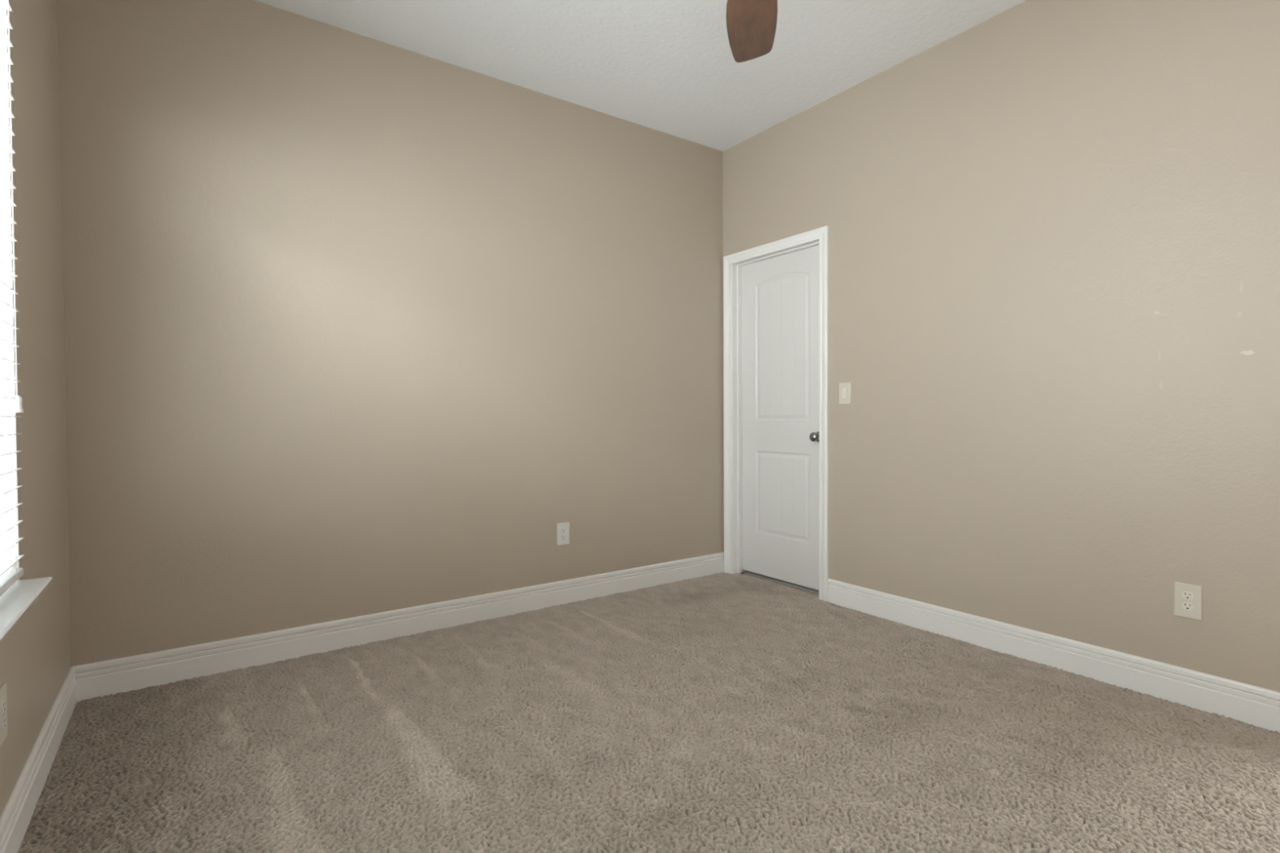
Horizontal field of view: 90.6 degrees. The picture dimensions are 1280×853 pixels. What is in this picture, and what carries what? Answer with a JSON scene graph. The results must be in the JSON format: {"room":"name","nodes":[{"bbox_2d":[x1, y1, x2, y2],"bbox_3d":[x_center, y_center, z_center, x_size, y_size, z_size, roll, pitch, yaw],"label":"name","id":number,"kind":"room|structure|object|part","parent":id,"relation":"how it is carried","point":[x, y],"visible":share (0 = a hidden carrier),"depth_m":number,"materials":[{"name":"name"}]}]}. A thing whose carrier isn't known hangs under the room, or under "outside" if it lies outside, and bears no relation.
{"room":"empty bedroom","nodes":[
{"label":"empty bedroom","id":0,"kind":"room"},
{"bbox_2d":[0,0,71,817],"bbox_3d":[-1.084,-0.364,0.732,0.160,2.845,3.900,-1,1,-35],"label":"wall","id":1,"kind":"structure","parent":0,"point":[35,653],"depth_m":1.94,"materials":[{"name":"beige paint"}]},
{"bbox_2d":[0,682,7,746],"bbox_3d":[-1.511,0.683,1.501,0.008,0.130,0.079,-1,1,-35],"label":"wall outlet","id":2,"kind":"object","parent":1,"relation":"attached to","point":[3,702],"visible":1,"depth_m":1.50,"materials":[{"name":"beige plastic"}]},
{"bbox_2d":[1,699,5,714],"bbox_3d":[-1.509,0.664,1.502,0.003,0.029,0.034,-1,1,-35],"label":"receptacle","id":3,"kind":"object","parent":2,"relation":"attached to","point":[3,701],"depth_m":1.50,"materials":[{"name":"grey plastic"}]},
{"bbox_2d":[1,715,6,730],"bbox_3d":[-1.509,0.703,1.502,0.003,0.029,0.034,-1,1,-35],"label":"receptacle","id":4,"kind":"object","parent":2,"relation":"attached to","point":[3,717],"depth_m":1.50,"materials":[{"name":"grey plastic"}]},
{"bbox_2d":[0,9,52,641],"bbox_3d":[-1.164,-0.381,0.905,0.221,1.648,1.836,-1,1,-35],"label":"window","id":5,"kind":"structure","parent":1,"relation":"in","point":[15,602],"depth_m":1.67,"materials":[{"name":"white plastic"}]},
{"bbox_2d":[0,0,24,596],"bbox_3d":[-1.134,-0.396,0.926,0.066,1.605,1.821,-1,1,-35],"label":"window blind","id":6,"kind":"object","parent":5,"relation":"attached to","point":[8,577],"visible":1,"depth_m":1.61,"materials":[{"name":"white plastic"}]},
{"bbox_3d":[-1.605,-0.396,1.576,0.055,1.555,0.002,-1,1,-35],"label":"ladder cord","id":7,"kind":"part","parent":6,"relation":"part of","materials":[{"name":"white fabric"}]},
{"bbox_3d":[-1.136,0.397,0.936,0.048,0.020,1.821,-1,1,-35],"label":"rail","id":8,"kind":"part","parent":6,"relation":"part of","materials":[{"name":"white"}]},
{"bbox_3d":[-1.613,-0.622,1.628,0.003,1.085,0.003,-1,1,-35],"label":"pull cord","id":9,"kind":"part","parent":6,"relation":"part of","materials":[{"name":"white plastic"}]},
{"bbox_3d":[-1.137,0.432,0.935,0.166,0.022,1.826,-1,1,-35],"label":"sill","id":10,"kind":"part","parent":5,"relation":"part of","materials":[{"name":"white wood"}]},
{"bbox_2d":[0,666,76,852],"bbox_3d":[-1.006,0.995,0.807,0.016,0.134,3.900,-1,1,-35],"label":"baseboard","id":11,"kind":"structure","parent":1,"relation":"attached to","point":[15,817],"depth_m":1.77,"materials":[{"name":"white wood"}]},
{"bbox_2d":[57,0,724,666],"bbox_3d":[-0.845,-0.411,3.368,3.612,2.845,0.115,-1,1,-35],"label":"wall","id":12,"kind":"structure","parent":0,"point":[353,322],"depth_m":2.94,"materials":[{"name":"beige paint"}]},
{"bbox_2d":[71,551,724,702],"bbox_3d":[-0.781,0.949,3.352,3.337,0.134,0.016,-1,1,-35],"label":"baseboard","id":13,"kind":"structure","parent":12,"relation":"attached to","point":[101,678],"depth_m":2.95,"materials":[{"name":"white wood"}]},
{"bbox_2d":[556,522,569,545],"bbox_3d":[-0.435,0.611,3.599,0.079,0.124,0.008,-1,1,-35],"label":"wall outlet","id":14,"kind":"object","parent":12,"relation":"attached to","point":[562,529],"visible":1,"depth_m":3.60,"materials":[{"name":"grey plastic"}]},
{"bbox_2d":[560,534,566,540],"bbox_3d":[-0.434,0.630,3.598,0.034,0.029,0.003,-1,1,-35],"label":"receptacle","id":15,"kind":"object","parent":14,"relation":"attached to","point":[563,537],"depth_m":3.60,"materials":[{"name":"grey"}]},
{"bbox_2d":[560,528,566,533],"bbox_3d":[-0.434,0.591,3.597,0.034,0.029,0.003,-1,1,-35],"label":"receptacle","id":16,"kind":"object","parent":14,"relation":"attached to","point":[562,530],"depth_m":3.60,"materials":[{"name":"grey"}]},
{"bbox_2d":[253,0,1026,151],"bbox_3d":[0.327,-1.860,1.690,3.612,0.100,4.175,-1,1,-35],"label":"ceiling","id":17,"kind":"structure","parent":0,"point":[669,67],"depth_m":3.04,"materials":[{"name":"white paint"}]},
{"bbox_2d":[725,0,777,62],"bbox_3d":[0.268,-1.460,1.580,1.051,0.696,1.051,-1,1,-35],"label":"ceiling fan","id":18,"kind":"object","parent":17,"relation":"hanging from","point":[751,24],"visible":1,"depth_m":2.06,"materials":[{"name":"brown wood"}]},
{"bbox_2d":[17,572,1279,852],"bbox_3d":[0.341,1.041,1.741,3.612,0.022,4.175,-1,1,-35],"label":"floor","id":19,"kind":"structure","parent":0,"point":[717,713],"depth_m":2.02,"materials":[{"name":"beige carpet"}]},
{"bbox_2d":[742,570,818,594],"bbox_3d":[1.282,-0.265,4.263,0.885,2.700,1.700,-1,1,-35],"label":"threshold","id":20,"kind":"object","parent":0,"point":[768,578],"depth_m":4.06,"materials":[{"name":"beige paint"}]},
{"bbox_2d":[722,0,1279,691],"bbox_3d":[1.745,-0.413,2.749,0.115,2.845,3.900,-1,1,-35],"label":"wall","id":21,"kind":"structure","parent":0,"point":[1054,225],"depth_m":2.63,"materials":[{"name":"beige paint"}]},
{"bbox_2d":[723,225,828,601],"bbox_3d":[0.865,-0.072,3.976,0.133,2.135,0.853,-1,1,-35],"label":"door frame","id":22,"kind":"structure","parent":21,"relation":"attached to","point":[821,234],"depth_m":4.23,"materials":[{"name":"white wood"}]},
{"bbox_2d":[741,245,818,590],"bbox_3d":[0.877,-0.052,3.985,0.104,2.053,0.711,-1,1,-35],"label":"door","id":23,"kind":"structure","parent":21,"relation":"in","point":[780,294],"depth_m":3.99,"materials":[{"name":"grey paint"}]},
{"bbox_3d":[1.035,0.062,3.735,0.068,0.065,0.065,-1,1,-35],"label":"knob","id":24,"kind":"part","parent":23,"relation":"part of","materials":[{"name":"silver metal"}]},
{"bbox_2d":[839,382,851,404],"bbox_3d":[1.132,-0.184,3.504,0.012,0.121,0.078,-1,1,-35],"label":"light switch","id":25,"kind":"object","parent":21,"relation":"attached to","point":[845,388],"visible":1,"depth_m":3.50,"materials":[{"name":"beige plastic"}]},
{"bbox_3d":[1.133,-0.184,3.505,0.003,0.068,0.035,-1,1,-35],"label":"rocker frame","id":26,"kind":"part","parent":25,"relation":"part of","materials":[{"name":"white plastic"}]},
{"bbox_2d":[826,578,1279,733],"bbox_3d":[1.696,0.947,2.738,0.016,0.134,2.148,-1,1,-35],"label":"baseboard","id":27,"kind":"structure","parent":21,"relation":"attached to","point":[1257,706],"depth_m":2.58,"materials":[{"name":"white wood"}]},
{"bbox_2d":[1173,582,1202,620],"bbox_3d":[1.999,0.637,2.312,0.008,0.124,0.079,-1,1,-35],"label":"wall outlet","id":28,"kind":"object","parent":21,"relation":"attached to","point":[1188,598],"visible":1,"depth_m":2.31,"materials":[{"name":"beige plastic"}]},
{"bbox_2d":[1181,601,1193,610],"bbox_3d":[1.998,0.656,2.311,0.003,0.029,0.034,-1,1,-35],"label":"receptacle","id":29,"kind":"object","parent":28,"relation":"attached to","point":[1185,606],"depth_m":2.31,"materials":[{"name":"grey plastic"}]},
{"bbox_2d":[1182,591,1193,599],"bbox_3d":[1.998,0.617,2.310,0.003,0.029,0.034,-1,1,-35],"label":"receptacle","id":30,"kind":"object","parent":28,"relation":"attached to","point":[1186,595],"depth_m":2.31,"materials":[{"name":"grey plastic"}]}
]}

